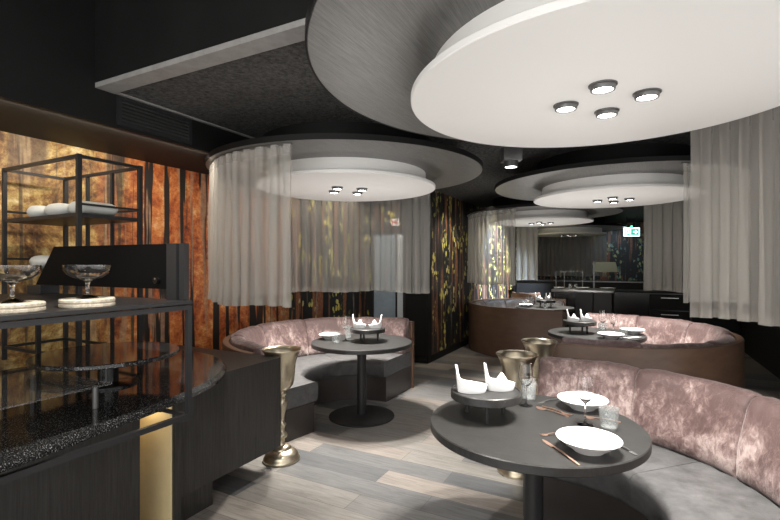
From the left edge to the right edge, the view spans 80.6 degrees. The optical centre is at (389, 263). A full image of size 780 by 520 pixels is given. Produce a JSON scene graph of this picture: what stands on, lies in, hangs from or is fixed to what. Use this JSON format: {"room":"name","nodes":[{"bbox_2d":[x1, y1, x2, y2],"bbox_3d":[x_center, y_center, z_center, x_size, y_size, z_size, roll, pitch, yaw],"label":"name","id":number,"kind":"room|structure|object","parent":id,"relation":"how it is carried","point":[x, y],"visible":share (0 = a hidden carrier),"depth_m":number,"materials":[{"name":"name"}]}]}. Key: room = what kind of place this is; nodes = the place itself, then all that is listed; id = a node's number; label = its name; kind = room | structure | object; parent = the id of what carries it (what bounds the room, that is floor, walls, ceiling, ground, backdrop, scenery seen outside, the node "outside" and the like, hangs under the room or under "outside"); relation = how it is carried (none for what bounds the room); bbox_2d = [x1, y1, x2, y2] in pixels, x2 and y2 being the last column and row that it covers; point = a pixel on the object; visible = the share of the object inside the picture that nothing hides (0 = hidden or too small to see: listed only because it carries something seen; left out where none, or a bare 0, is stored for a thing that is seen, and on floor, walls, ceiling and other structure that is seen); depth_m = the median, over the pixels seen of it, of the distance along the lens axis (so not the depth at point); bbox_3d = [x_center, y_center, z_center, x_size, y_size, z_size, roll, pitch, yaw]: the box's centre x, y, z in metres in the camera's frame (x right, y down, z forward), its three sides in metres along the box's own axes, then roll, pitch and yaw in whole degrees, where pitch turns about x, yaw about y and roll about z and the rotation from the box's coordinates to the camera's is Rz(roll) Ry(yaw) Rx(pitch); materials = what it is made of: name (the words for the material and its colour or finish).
{"room":"restaurant","nodes":[
{"label":"restaurant","id":0,"kind":"room"},
{"bbox_2d":[0,131,362,370],"bbox_3d":[-2.184,-0.130,4.354,0.100,3.300,7.500,0,0,28],"label":"wall","id":1,"kind":"structure","parent":0,"point":[257,256],"depth_m":4.75,"materials":[{"name":"wood"}]},
{"bbox_2d":[0,0,405,206],"bbox_3d":[-1.808,-1.355,4.101,0.800,0.850,7.400,0,0,28],"label":"soffit","id":2,"kind":"structure","parent":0,"point":[48,92],"depth_m":2.92,"materials":[{"name":"black paint"}]},
{"bbox_2d":[116,95,191,144],"bbox_3d":[-1.718,-1.050,3.394,0.014,0.200,0.600,0,0,28],"label":"air vent","id":3,"kind":"object","parent":2,"relation":"attached to","point":[119,99],"visible":1,"depth_m":3.35,"materials":[{"name":"black metal"}]},
{"bbox_2d":[363,205,404,316],"bbox_3d":[-0.083,0.177,7.431,0.780,2.685,0.100,0,0,28],"label":"wall","id":4,"kind":"structure","parent":0,"point":[375,219],"depth_m":7.50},
{"bbox_2d":[371,231,404,317],"bbox_3d":[-0.014,0.500,7.389,0.620,2.040,0.090,0,0,28],"label":"door","id":5,"kind":"structure","parent":4,"relation":"in","point":[387,248],"depth_m":7.38,"materials":[{"name":"grey paint"}]},
{"bbox_2d":[397,234,402,316],"bbox_3d":[0.170,0.510,7.288,0.100,1.980,0.040,0,0,28],"label":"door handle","id":6,"kind":"object","parent":5,"relation":"attached to","point":[399,236],"depth_m":7.27,"materials":[{"name":"white"}]},
{"bbox_2d":[120,41,690,222],"bbox_3d":[3.262,-1.460,7.604,4.950,0.590,12.900,0,0,28],"label":"ceiling","id":7,"kind":"structure","parent":0,"point":[258,94],"depth_m":3.42,"materials":[{"name":"paint"}]},
{"bbox_2d":[116,92,253,138],"bbox_3d":[-0.816,-1.160,5.106,0.030,0.010,4.500,0,0,28],"label":"trim","id":8,"kind":"structure","parent":7,"relation":"attached to","point":[119,93],"depth_m":3.53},
{"bbox_2d":[95,18,304,93],"bbox_3d":[0.251,-1.169,1.941,4.850,0.032,0.125,0,0,28],"label":"trim","id":9,"kind":"structure","parent":7,"relation":"attached to","point":[292,32],"depth_m":2.57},
{"bbox_2d":[95,0,308,82],"bbox_3d":[0.228,-1.482,1.897,4.850,0.595,0.025,0,0,28],"label":"soffit","id":10,"kind":"object","parent":7,"relation":"attached to","point":[131,35],"depth_m":2.67,"materials":[{"name":"black paint"}]},
{"bbox_2d":[205,121,482,201],"bbox_3d":[-0.422,-0.942,4.596,2.653,0.447,2.653,0,0,28],"label":"ceiling canopy","id":11,"kind":"object","parent":7,"relation":"attached to","point":[350,161],"visible":1,"depth_m":3.88,"materials":[{"name":"paint"}]},
{"bbox_2d":[211,142,292,176],"bbox_3d":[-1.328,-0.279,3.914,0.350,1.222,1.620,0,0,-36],"label":"track","id":12,"kind":"object","parent":11,"relation":"hanging from","point":[288,143],"visible":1,"depth_m":3.56,"materials":[{"name":"grey metal"}]},
{"bbox_2d":[500,146,521,168],"bbox_3d":[1.171,-1.052,4.450,0.176,0.235,0.170,0,0,1],"label":"ceiling spotlight","id":13,"kind":"object","parent":7,"relation":"attached to","point":[510,157],"visible":0.83,"depth_m":4.37,"materials":[{"name":"grey metal"}]},
{"bbox_2d":[305,0,779,147],"bbox_3d":[0.966,-0.942,2.068,2.653,0.447,2.653,0,0,28],"label":"ceiling canopy","id":14,"kind":"object","parent":7,"relation":"attached to","point":[509,73],"visible":1,"depth_m":1.80,"materials":[{"name":"grey"}]},
{"bbox_2d":[553,101,578,112],"bbox_3d":[0.820,-0.730,2.144,0.112,0.024,0.112,0,0,28],"label":"recessed light","id":15,"kind":"object","parent":14,"relation":"attached to","point":[558,106],"depth_m":2.12,"materials":[{"name":"black"}]},
{"bbox_2d":[588,79,617,94],"bbox_3d":[0.880,-0.730,1.904,0.112,0.024,0.112,0,0,28],"label":"recessed light","id":16,"kind":"object","parent":14,"relation":"attached to","point":[597,86],"depth_m":1.88,"materials":[{"name":"black"}]},
{"bbox_2d":[594,107,619,118],"bbox_3d":[1.052,-0.730,2.232,0.112,0.024,0.112,0,0,28],"label":"recessed light","id":17,"kind":"object","parent":14,"relation":"attached to","point":[600,112],"depth_m":2.21,"materials":[{"name":"black"}]},
{"bbox_2d":[632,88,661,101],"bbox_3d":[1.112,-0.730,1.991,0.112,0.024,0.112,0,0,28],"label":"recessed light","id":18,"kind":"object","parent":14,"relation":"attached to","point":[638,94],"depth_m":1.97,"materials":[{"name":"black"}]},
{"bbox_2d":[690,106,779,326],"bbox_3d":[2.131,-0.269,2.345,0.217,1.242,1.232,0,0,-12],"label":"sheer curtain","id":19,"kind":"object","parent":14,"relation":"hanging from","point":[735,211],"visible":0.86,"depth_m":2.73,"materials":[{"name":"grey fabric"}]},
{"bbox_2d":[466,196,623,226],"bbox_3d":[2.719,-0.942,8.282,2.653,0.447,2.653,0,0,28],"label":"ceiling canopy","id":20,"kind":"object","parent":7,"relation":"attached to","point":[525,213],"visible":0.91,"depth_m":7.76,"materials":[{"name":"grey paint"}]},
{"bbox_2d":[515,217,626,236],"bbox_3d":[4.595,-0.942,11.814,2.653,0.447,2.653,0,0,28],"label":"ceiling canopy","id":21,"kind":"object","parent":7,"relation":"attached to","point":[595,228],"visible":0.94,"depth_m":11.19,"materials":[{"name":"grey paint"}]},
{"bbox_2d":[495,143,690,207],"bbox_3d":[2.560,-0.942,5.274,2.704,0.447,2.704,0,0,28],"label":"ceiling canopy","id":22,"kind":"object","parent":7,"relation":"attached to","point":[637,174],"visible":0.89,"depth_m":4.62,"materials":[{"name":"grey paint"}]},
{"bbox_2d":[623,216,639,235],"bbox_3d":[5.892,-0.932,11.211,0.380,0.515,0.058,0,0,1],"label":"exit sign","id":23,"kind":"object","parent":7,"relation":"hanging from","point":[631,231],"visible":0.91,"depth_m":11.20,"materials":[{"name":"green"}]},
{"bbox_2d":[405,195,425,356],"bbox_3d":[0.423,0.177,7.167,0.360,2.685,0.100,0,0,28],"label":"wall pillar","id":24,"kind":"structure","parent":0,"point":[415,207],"depth_m":7.12,"materials":[{"name":"black paint"}]},
{"bbox_2d":[414,356,426,363],"bbox_3d":[0.405,1.470,7.112,0.380,0.100,0.015,0,0,28],"label":"baseboard","id":25,"kind":"structure","parent":24,"relation":"attached to","point":[419,359],"depth_m":7.07,"materials":[{"name":"black"}]},
{"bbox_2d":[431,190,529,354],"bbox_3d":[2.429,0.177,10.688,0.100,2.685,8.000,0,0,28],"label":"wall","id":26,"kind":"structure","parent":0,"point":[472,259],"depth_m":8.54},
{"bbox_2d":[426,193,430,363],"bbox_3d":[0.594,0.177,7.082,0.042,2.685,0.132,0,0,28],"label":"trim","id":27,"kind":"structure","parent":26,"relation":"attached to","point":[428,196],"depth_m":7.03,"materials":[{"name":"black paint"}]},
{"bbox_2d":[431,339,467,361],"bbox_3d":[2.485,1.470,10.671,0.015,0.100,7.980,0,0,28],"label":"baseboard","id":28,"kind":"structure","parent":26,"relation":"attached to","point":[450,349],"depth_m":7.79,"materials":[{"name":"black paint"}]},
{"bbox_2d":[186,344,779,519],"bbox_3d":[2.283,1.570,6.592,5.750,0.100,15.600,0,0,28],"label":"floor","id":29,"kind":"structure","parent":0,"point":[396,469],"depth_m":3.34,"materials":[{"name":"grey wood"}]},
{"bbox_2d":[0,345,280,519],"bbox_3d":[-2.088,1.105,2.240,1.225,0.830,3.240,0,0,28],"label":"counter","id":30,"kind":"object","parent":29,"relation":"on","point":[169,472],"depth_m":2.66,"materials":[{"name":"black wood"}]},
{"bbox_2d":[0,349,226,473],"bbox_3d":[-1.854,0.669,1.959,1.700,0.038,2.982,0,0,28],"label":"countertop","id":31,"kind":"structure","parent":30,"relation":"on","point":[59,416],"depth_m":2.17,"materials":[{"name":"stone"}]},
{"bbox_2d":[2,153,142,374],"bbox_3d":[-2.128,0.000,3.073,0.900,1.296,0.405,0,0,28],"label":"metal rack","id":32,"kind":"object","parent":31,"relation":"on","point":[77,219],"visible":0.59,"depth_m":3.06,"materials":[{"name":"grey"}]},
{"bbox_2d":[26,205,47,216],"bbox_3d":[-2.299,-0.346,3.117,0.190,0.084,0.250,0,0,28],"label":"roll","id":33,"kind":"object","parent":32,"relation":"on","point":[37,210],"visible":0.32,"depth_m":3.00,"materials":[{"name":"grey fabric"}]},
{"bbox_2d":[29,255,49,267],"bbox_3d":[-2.248,-0.016,3.107,0.240,0.084,0.280,0,0,28],"label":"roll","id":34,"kind":"object","parent":32,"relation":"on","point":[41,259],"visible":0.26,"depth_m":2.98,"materials":[{"name":"grey fabric"}]},
{"bbox_2d":[44,203,70,214],"bbox_3d":[-2.082,-0.346,3.003,0.260,0.084,0.250,0,0,28],"label":"roll","id":35,"kind":"object","parent":32,"relation":"on","point":[55,208],"visible":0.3,"depth_m":2.88,"materials":[{"name":"grey fabric"}]},
{"bbox_2d":[4,213,136,226],"bbox_3d":[-2.128,-0.291,3.072,0.855,0.022,0.390,0,0,28],"label":"shelf","id":36,"kind":"object","parent":32,"relation":"attached to","point":[65,220],"depth_m":2.96,"materials":[{"name":"black metal"}]},
{"bbox_2d":[67,201,117,215],"bbox_3d":[-1.865,-0.346,2.890,0.200,0.084,0.250,0,0,28],"label":"roll","id":37,"kind":"object","parent":32,"relation":"on","point":[71,207],"visible":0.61,"depth_m":2.82,"materials":[{"name":"grey fabric"}]},
{"bbox_2d":[0,293,192,484],"bbox_3d":[-2.034,0.452,1.567,1.365,0.559,2.121,0,0,28],"label":"frame","id":38,"kind":"object","parent":31,"relation":"on","point":[36,319],"visible":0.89,"depth_m":1.94,"materials":[{"name":"black metal"}]},
{"bbox_2d":[0,300,45,313],"bbox_3d":[-1.369,0.156,1.667,0.196,0.034,0.196,0,0,28],"label":"round board","id":39,"kind":"object","parent":38,"relation":"on","point":[29,306],"visible":0.94,"depth_m":1.62,"materials":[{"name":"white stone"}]},
{"bbox_2d":[0,265,41,302],"bbox_3d":[-1.369,0.071,1.667,0.170,0.135,0.170,0,0,28],"label":"coupe glass","id":40,"kind":"object","parent":39,"relation":"on","point":[10,274],"visible":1,"depth_m":1.64,"materials":[{"name":"clear glass"}]},
{"bbox_2d":[58,296,115,308],"bbox_3d":[-1.236,0.156,1.880,0.196,0.034,0.196,0,0,28],"label":"round board","id":41,"kind":"object","parent":38,"relation":"on","point":[102,301],"visible":0.94,"depth_m":1.80,"materials":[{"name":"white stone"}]},
{"bbox_2d":[62,265,111,298],"bbox_3d":[-1.236,0.071,1.880,0.170,0.135,0.170,0,0,28],"label":"coupe glass","id":42,"kind":"object","parent":41,"relation":"on","point":[87,273],"visible":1,"depth_m":1.83,"materials":[{"name":"clear glass"}]},
{"bbox_2d":[0,293,192,321],"bbox_3d":[-2.031,0.182,1.572,1.364,0.018,2.109,0,0,28],"label":"shelf","id":43,"kind":"object","parent":38,"relation":"attached to","point":[127,304],"depth_m":1.92,"materials":[{"name":"black metal"}]},
{"bbox_2d":[27,243,188,300],"bbox_3d":[-1.575,0.035,2.461,1.330,0.275,0.106,0,0,28],"label":"screen","id":44,"kind":"object","parent":38,"relation":"on","point":[152,266],"visible":0.98,"depth_m":2.38,"materials":[{"name":"black"}]},
{"bbox_2d":[26,341,178,390],"bbox_3d":[-1.523,0.564,2.486,0.700,0.173,0.700,0,0,28],"label":"cake stand","id":45,"kind":"object","parent":31,"relation":"on","point":[106,358],"visible":0.98,"depth_m":2.40,"materials":[{"name":"stone"}]},
{"bbox_2d":[261,345,301,466],"bbox_3d":[-0.842,1.089,3.575,0.304,0.863,0.304,0,0,28],"label":"brass urn","id":46,"kind":"object","parent":29,"relation":"on","point":[285,455],"visible":0.63,"depth_m":3.51,"materials":[{"name":"metal"}]},
{"bbox_2d":[261,345,301,390],"bbox_3d":[-0.842,0.821,3.575,0.304,0.328,0.304,0,0,28],"label":"cup","id":47,"kind":"object","parent":46,"relation":"on","point":[288,354],"depth_m":3.51,"materials":[{"name":"gold metal"}]},
{"bbox_2d":[222,317,413,441],"bbox_3d":[-0.865,1.085,4.881,1.330,0.871,2.485,0,0,28],"label":"booth","id":48,"kind":"object","parent":29,"relation":"on","point":[320,377],"visible":0.59,"depth_m":5.10,"materials":[{"name":"pink fabric"}]},
{"bbox_2d":[229,336,264,354],"bbox_3d":[-1.223,0.858,4.001,0.262,0.419,0.703,0,0,-35],"label":"cushion","id":49,"kind":"object","parent":48,"relation":"on","point":[237,343],"depth_m":3.81,"materials":[{"name":"fabric"}]},
{"bbox_2d":[229,326,266,346],"bbox_3d":[-1.413,0.859,4.604,0.258,0.418,0.703,0,0,0],"label":"cushion","id":50,"kind":"object","parent":48,"relation":"on","point":[258,334],"depth_m":4.70,"materials":[{"name":"fabric"}]},
{"bbox_2d":[256,319,307,356],"bbox_3d":[-1.225,0.859,5.207,0.259,0.419,0.703,0,0,34],"label":"cushion","id":51,"kind":"object","parent":48,"relation":"on","point":[286,332],"depth_m":5.22,"materials":[{"name":"fabric"}]},
{"bbox_2d":[304,317,355,354],"bbox_3d":[-0.730,0.859,5.598,0.703,0.418,0.257,0,0,-20],"label":"cushion","id":52,"kind":"object","parent":48,"relation":"on","point":[313,327],"depth_m":5.50,"materials":[{"name":"fabric"}]},
{"bbox_2d":[356,317,409,353],"bbox_3d":[-0.105,0.860,5.636,0.687,0.417,0.262,0,0,13],"label":"cushion","id":53,"kind":"object","parent":48,"relation":"on","point":[397,326],"depth_m":5.56,"materials":[{"name":"fabric"}]},
{"bbox_2d":[311,334,411,427],"bbox_3d":[-0.282,1.145,4.591,1.000,0.750,1.000,0,0,28],"label":"round table","id":54,"kind":"object","parent":29,"relation":"on","point":[361,415],"visible":0.94,"depth_m":4.51,"materials":[{"name":"wood"}]},
{"bbox_2d":[319,332,339,339],"bbox_3d":[-0.621,0.744,4.723,0.220,0.052,0.220,0,0,28],"label":"bowl","id":55,"kind":"object","parent":54,"relation":"on","point":[327,336],"visible":0.96,"depth_m":4.69,"materials":[{"name":"white ceramic"}]},
{"bbox_2d":[341,315,349,341],"bbox_3d":[-0.444,0.643,4.608,0.089,0.254,0.089,0,0,-35],"label":"wine glass","id":56,"kind":"object","parent":54,"relation":"on","point":[345,322],"visible":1,"depth_m":4.58,"materials":[{"name":"clear glass"}]},
{"bbox_2d":[350,325,384,342],"bbox_3d":[-0.225,0.703,4.595,0.352,0.134,0.352,0,0,16],"label":"serving stand","id":57,"kind":"object","parent":54,"relation":"on","point":[365,331],"visible":0.83,"depth_m":4.49,"materials":[{"name":"black metal"}]},
{"bbox_2d":[352,314,365,327],"bbox_3d":[-0.310,0.572,4.609,0.136,0.136,0.090,0,0,2],"label":"folded napkin","id":58,"kind":"object","parent":57,"relation":"on","point":[359,324],"visible":1,"depth_m":4.59,"materials":[{"name":"white"}]},
{"bbox_2d":[350,325,384,334],"bbox_3d":[-0.225,0.657,4.595,0.352,0.042,0.352,0,0,16],"label":"tray","id":59,"kind":"object","parent":57,"relation":"on","point":[365,331],"depth_m":4.47,"materials":[{"name":"metal"}]},
{"bbox_2d":[369,315,381,328],"bbox_3d":[-0.144,0.572,4.594,0.136,0.136,0.090,0,0,13],"label":"folded napkin","id":60,"kind":"object","parent":57,"relation":"on","point":[374,325],"visible":1,"depth_m":4.56,"materials":[{"name":"white"}]},
{"bbox_2d":[468,298,565,357],"bbox_3d":[2.377,1.113,8.460,1.810,0.815,2.500,0,0,28],"label":"booth","id":61,"kind":"object","parent":29,"relation":"on","point":[495,324],"visible":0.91,"depth_m":7.46,"materials":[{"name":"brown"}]},
{"bbox_2d":[483,300,505,307],"bbox_3d":[2.046,0.893,9.152,0.675,0.351,0.257,0,0,-37],"label":"cushion","id":62,"kind":"object","parent":61,"relation":"on","point":[494,303],"depth_m":9.16,"materials":[{"name":"fabric"}]},
{"bbox_2d":[504,299,533,307],"bbox_3d":[2.618,0.892,9.363,0.675,0.352,0.254,0,0,-4],"label":"cushion","id":63,"kind":"object","parent":61,"relation":"on","point":[508,303],"depth_m":9.32,"materials":[{"name":"fabric"}]},
{"bbox_2d":[496,350,538,479],"bbox_3d":[0.930,1.089,3.372,0.304,0.863,0.304,0,0,28],"label":"brass urn","id":64,"kind":"object","parent":29,"relation":"on","point":[510,360],"visible":0.3,"depth_m":3.29,"materials":[{"name":"metal"}]},
{"bbox_2d":[496,350,538,393],"bbox_3d":[0.930,0.821,3.372,0.304,0.328,0.304,0,0,28],"label":"cup","id":65,"kind":"object","parent":64,"relation":"on","point":[510,360],"depth_m":3.30,"materials":[{"name":"gold metal"}]},
{"bbox_2d":[511,292,540,297],"bbox_3d":[2.967,1.070,10.018,0.549,0.900,0.549,0,0,-37],"label":"tub chair","id":66,"kind":"object","parent":29,"relation":"on","point":[513,295],"visible":0.17,"depth_m":9.84,"materials":[{"name":"brown leather"}]},
{"bbox_2d":[521,338,557,394],"bbox_3d":[1.280,1.089,3.945,0.304,0.863,0.304,0,0,28],"label":"brass urn","id":67,"kind":"object","parent":29,"relation":"on","point":[544,347],"visible":0.3,"depth_m":3.86,"materials":[{"name":"metal"}]},
{"bbox_2d":[430,394,651,519],"bbox_3d":[0.698,1.145,2.238,1.000,0.750,1.000,0,0,28],"label":"round table","id":68,"kind":"object","parent":29,"relation":"on","point":[512,441],"visible":0.81,"depth_m":2.08,"materials":[{"name":"wood"}]},
{"bbox_2d":[451,381,521,423],"bbox_3d":[0.486,0.703,2.332,0.352,0.134,0.352,0,0,7],"label":"serving stand","id":69,"kind":"object","parent":68,"relation":"on","point":[489,399],"visible":0.8,"depth_m":2.22,"materials":[{"name":"black metal"}]},
{"bbox_2d":[455,364,486,393],"bbox_3d":[0.407,0.572,2.311,0.160,0.136,0.106,0,0,2],"label":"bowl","id":70,"kind":"object","parent":69,"relation":"on","point":[464,386],"visible":1,"depth_m":2.28,"materials":[{"name":"white"}]},
{"bbox_2d":[451,381,521,407],"bbox_3d":[0.486,0.657,2.332,0.352,0.042,0.352,0,0,7],"label":"tray","id":71,"kind":"object","parent":69,"relation":"on","point":[489,399],"depth_m":2.21,"materials":[{"name":"metal"}]},
{"bbox_2d":[484,363,514,391],"bbox_3d":[0.558,0.572,2.350,0.160,0.136,0.106,0,0,-1],"label":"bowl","id":72,"kind":"object","parent":69,"relation":"on","point":[501,384],"visible":1,"depth_m":2.32,"materials":[{"name":"white"}]},
{"bbox_2d":[518,362,533,407],"bbox_3d":[0.739,0.655,2.502,0.080,0.230,0.080,0,0,-35],"label":"wine glass","id":73,"kind":"object","parent":68,"relation":"on","point":[525,374],"visible":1,"depth_m":2.48,"materials":[{"name":"clear glass"}]},
{"bbox_2d":[542,439,579,465],"bbox_3d":[0.695,0.765,1.885,0.021,0.009,0.266,0,0,-12],"label":"table knife","id":74,"kind":"object","parent":68,"relation":"on","point":[544,441],"visible":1,"depth_m":1.87,"materials":[{"name":"orange metal"}]},
{"bbox_2d":[557,391,608,411],"bbox_3d":[1.028,0.743,2.458,0.256,0.054,0.256,0,0,28],"label":"bowl","id":75,"kind":"object","parent":68,"relation":"on","point":[571,399],"visible":0.85,"depth_m":2.48,"materials":[{"name":"white ceramic"}]},
{"bbox_2d":[576,374,594,426],"bbox_3d":[0.935,0.652,2.202,0.082,0.235,0.082,0,0,-35],"label":"wine glass","id":76,"kind":"object","parent":68,"relation":"on","point":[585,392],"visible":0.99,"depth_m":2.18,"materials":[{"name":"clear glass"}]},
{"bbox_2d":[556,426,622,455],"bbox_3d":[0.821,0.743,1.903,0.256,0.054,0.256,0,0,28],"label":"bowl","id":77,"kind":"object","parent":68,"relation":"on","point":[588,441],"visible":1,"depth_m":1.94,"materials":[{"name":"white ceramic"}]},
{"bbox_2d":[598,405,618,431],"bbox_3d":[1.020,0.720,2.146,0.088,0.100,0.088,0,0,28],"label":"water glass","id":78,"kind":"object","parent":68,"relation":"on","point":[600,421],"visible":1,"depth_m":2.14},
{"bbox_2d":[516,304,574,311],"bbox_3d":[2.772,1.145,8.254,1.000,0.750,1.000,0,0,28],"label":"round table","id":79,"kind":"object","parent":29,"relation":"on","point":[534,306],"visible":0.34,"depth_m":8.14,"materials":[{"name":"black metal"}]},
{"bbox_2d":[535,299,555,307],"bbox_3d":[2.752,0.703,8.151,0.352,0.134,0.352,0,0,22],"label":"serving stand","id":80,"kind":"object","parent":79,"relation":"on","point":[543,300],"visible":0.85,"depth_m":8.05,"materials":[{"name":"black metal"}]},
{"bbox_2d":[535,299,555,302],"bbox_3d":[2.752,0.657,8.151,0.352,0.042,0.352,0,0,22],"label":"tray","id":81,"kind":"object","parent":80,"relation":"on","point":[538,301],"depth_m":8.02,"materials":[{"name":"metal"}]},
{"bbox_2d":[551,288,614,326],"bbox_3d":[4.025,1.020,9.574,1.160,1.000,0.800,0,0,28],"label":"kitchen island","id":82,"kind":"object","parent":29,"relation":"on","point":[590,300],"visible":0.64,"depth_m":9.23,"materials":[{"name":"black"}]},
{"bbox_2d":[551,288,614,292],"bbox_3d":[4.025,0.545,9.574,1.160,0.050,0.800,0,0,28],"label":"island countertop","id":83,"kind":"structure","parent":82,"relation":"on","point":[590,290],"depth_m":9.32,"materials":[{"name":"stone"}]},
{"bbox_2d":[516,279,661,312],"bbox_3d":[4.625,0.955,10.919,3.140,1.130,0.500,0,0,28],"label":"base cabinet","id":84,"kind":"object","parent":29,"relation":"on","point":[543,286],"visible":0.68,"depth_m":10.87,"materials":[{"name":"black paint"}]},
{"bbox_2d":[516,279,661,282],"bbox_3d":[4.625,0.405,10.919,3.140,0.030,0.500,0,0,28],"label":"countertop","id":85,"kind":"structure","parent":84,"relation":"on","point":[610,281],"depth_m":10.83,"materials":[{"name":"black"}]},
{"bbox_2d":[548,327,646,342],"bbox_3d":[2.289,1.145,5.122,1.000,0.750,1.000,0,0,28],"label":"round table","id":86,"kind":"object","parent":29,"relation":"on","point":[558,333],"visible":0.34,"depth_m":5.10,"materials":[{"name":"black metal"}]},
{"bbox_2d":[563,319,596,333],"bbox_3d":[2.128,0.703,5.161,0.352,0.134,0.352,0,0,-24],"label":"serving stand","id":87,"kind":"object","parent":86,"relation":"on","point":[586,324],"visible":0.85,"depth_m":5.05,"materials":[{"name":"black metal"}]},
{"bbox_2d":[567,309,578,321],"bbox_3d":[2.047,0.572,5.150,0.136,0.136,0.090,0,0,5],"label":"folded napkin","id":88,"kind":"object","parent":87,"relation":"on","point":[573,318],"visible":1,"depth_m":5.12,"materials":[{"name":"white"}]},
{"bbox_2d":[563,319,596,326],"bbox_3d":[2.128,0.657,5.161,0.352,0.042,0.352,0,0,-24],"label":"tray","id":89,"kind":"object","parent":87,"relation":"on","point":[580,323],"depth_m":5.03,"materials":[{"name":"metal"}]},
{"bbox_2d":[598,310,606,331],"bbox_3d":[2.378,0.645,5.143,0.087,0.249,0.087,0,0,-35],"label":"wine glass","id":90,"kind":"object","parent":86,"relation":"on","point":[602,317],"visible":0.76,"depth_m":5.12,"materials":[{"name":"clear glass"}]},
{"bbox_2d":[597,332,624,338],"bbox_3d":[2.282,0.743,4.753,0.256,0.054,0.256,0,0,28],"label":"bowl","id":91,"kind":"object","parent":86,"relation":"on","point":[607,335],"visible":1,"depth_m":4.73,"materials":[{"name":"white ceramic"}]},
{"bbox_2d":[609,313,617,331],"bbox_3d":[2.439,0.652,5.021,0.082,0.235,0.082,0,0,-35],"label":"wine glass","id":92,"kind":"object","parent":86,"relation":"on","point":[613,319],"visible":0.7,"depth_m":5.00,"materials":[{"name":"clear glass"}]},
{"bbox_2d":[619,327,644,334],"bbox_3d":[2.668,0.743,5.071,0.256,0.054,0.256,0,0,28],"label":"bowl","id":93,"kind":"object","parent":86,"relation":"on","point":[633,331],"visible":1,"depth_m":5.04,"materials":[{"name":"white ceramic"}]},
{"bbox_2d":[557,313,744,388],"bbox_3d":[2.756,1.084,4.839,1.551,0.872,2.574,0,0,28],"label":"booth","id":94,"kind":"object","parent":29,"relation":"on","point":[701,350],"visible":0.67,"depth_m":3.98,"materials":[{"name":"brown fabric"}]},
{"bbox_2d":[562,337,641,347],"bbox_3d":[1.865,0.864,4.073,0.647,0.408,0.246,0,0,22],"label":"cushion","id":95,"kind":"object","parent":94,"relation":"on","point":[565,340],"depth_m":3.98,"materials":[{"name":"fabric"}]},
{"bbox_2d":[586,313,639,329],"bbox_3d":[2.898,0.859,6.003,0.653,0.419,0.250,0,0,33],"label":"cushion","id":96,"kind":"object","parent":94,"relation":"on","point":[633,321],"depth_m":5.91,"materials":[{"name":"fabric"}]},
{"bbox_2d":[636,316,693,344],"bbox_3d":[3.299,0.858,5.526,0.259,0.420,0.724,0,0,-24],"label":"cushion","id":97,"kind":"object","parent":94,"relation":"on","point":[658,330],"depth_m":5.48,"materials":[{"name":"fabric"}]},
{"bbox_2d":[642,343,713,347],"bbox_3d":[2.483,0.876,4.007,0.724,0.383,0.264,0,0,-10],"label":"cushion","id":98,"kind":"object","parent":94,"relation":"on","point":[678,345],"depth_m":3.92,"materials":[{"name":"fabric"}]},
{"bbox_2d":[684,322,732,342],"bbox_3d":[3.373,0.859,4.878,0.262,0.418,0.724,0,0,11],"label":"cushion","id":99,"kind":"object","parent":94,"relation":"on","point":[695,332],"depth_m":4.95,"materials":[{"name":"fabric"}]},
{"bbox_2d":[704,334,735,345],"bbox_3d":[3.065,0.876,4.302,0.724,0.384,0.261,0,0,-45],"label":"cushion","id":100,"kind":"object","parent":94,"relation":"on","point":[719,339],"depth_m":4.16,"materials":[{"name":"fabric"}]},
{"bbox_2d":[523,357,779,519],"bbox_3d":[1.341,1.084,2.100,1.292,0.872,2.509,0,0,8],"label":"booth","id":101,"kind":"object","parent":29,"relation":"on","point":[715,455],"visible":0.73,"depth_m":2.44,"materials":[{"name":"pink fabric"}]},
{"bbox_2d":[538,357,639,418],"bbox_3d":[1.322,0.858,3.081,0.645,0.420,0.249,0,0,34],"label":"cushion","id":102,"kind":"object","parent":101,"relation":"on","point":[619,383],"depth_m":3.00,"materials":[{"name":"fabric"}]},
{"bbox_2d":[631,368,761,477],"bbox_3d":[1.714,0.859,2.613,0.262,0.418,0.708,0,0,-23],"label":"cushion","id":103,"kind":"object","parent":101,"relation":"on","point":[693,424],"depth_m":2.53,"materials":[{"name":"fabric"}]},
{"bbox_2d":[736,396,779,505],"bbox_3d":[1.787,0.858,1.981,0.260,0.420,0.709,0,0,11],"label":"cushion","id":104,"kind":"object","parent":101,"relation":"on","point":[757,417],"depth_m":2.17,"materials":[{"name":"fabric"}]},
{"bbox_2d":[614,289,740,335],"bbox_3d":[5.405,1.020,8.783,2.000,1.000,0.665,0,0,28],"label":"drawer unit","id":105,"kind":"object","parent":29,"relation":"on","point":[671,304],"visible":0.31,"depth_m":8.63,"materials":[{"name":"black"}]},
{"bbox_2d":[614,289,689,293],"bbox_3d":[5.409,0.535,8.790,2.000,0.030,0.650,0,0,28],"label":"countertop","id":106,"kind":"structure","parent":105,"relation":"on","point":[616,290],"depth_m":8.76,"materials":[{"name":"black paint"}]},
{"bbox_2d":[593,261,618,288],"bbox_3d":[4.378,0.230,9.333,0.470,0.580,0.340,0,0,28],"label":"heat lamp","id":107,"kind":"object","parent":106,"relation":"on","point":[597,266],"visible":1,"depth_m":9.23,"materials":[{"name":"grey"}]},
{"bbox_2d":[594,262,618,271],"bbox_3d":[4.392,0.060,9.326,0.440,0.200,0.340,0,0,28],"label":"hood","id":108,"kind":"object","parent":107,"relation":"attached to","point":[598,266],"depth_m":9.21,"materials":[{"name":"grey"}]},
{"bbox_2d":[530,220,689,290],"bbox_3d":[6.337,0.177,13.218,4.690,2.685,0.100,0,0,28],"label":"wall","id":109,"kind":"structure","parent":0,"point":[661,252],"depth_m":13.01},
{"bbox_2d":[741,321,779,378],"bbox_3d":[5.805,-0.130,7.236,0.100,3.300,11.000,0,0,28],"label":"wall","id":110,"kind":"structure","parent":0,"point":[762,343],"depth_m":6.80,"materials":[{"name":"black paint"}]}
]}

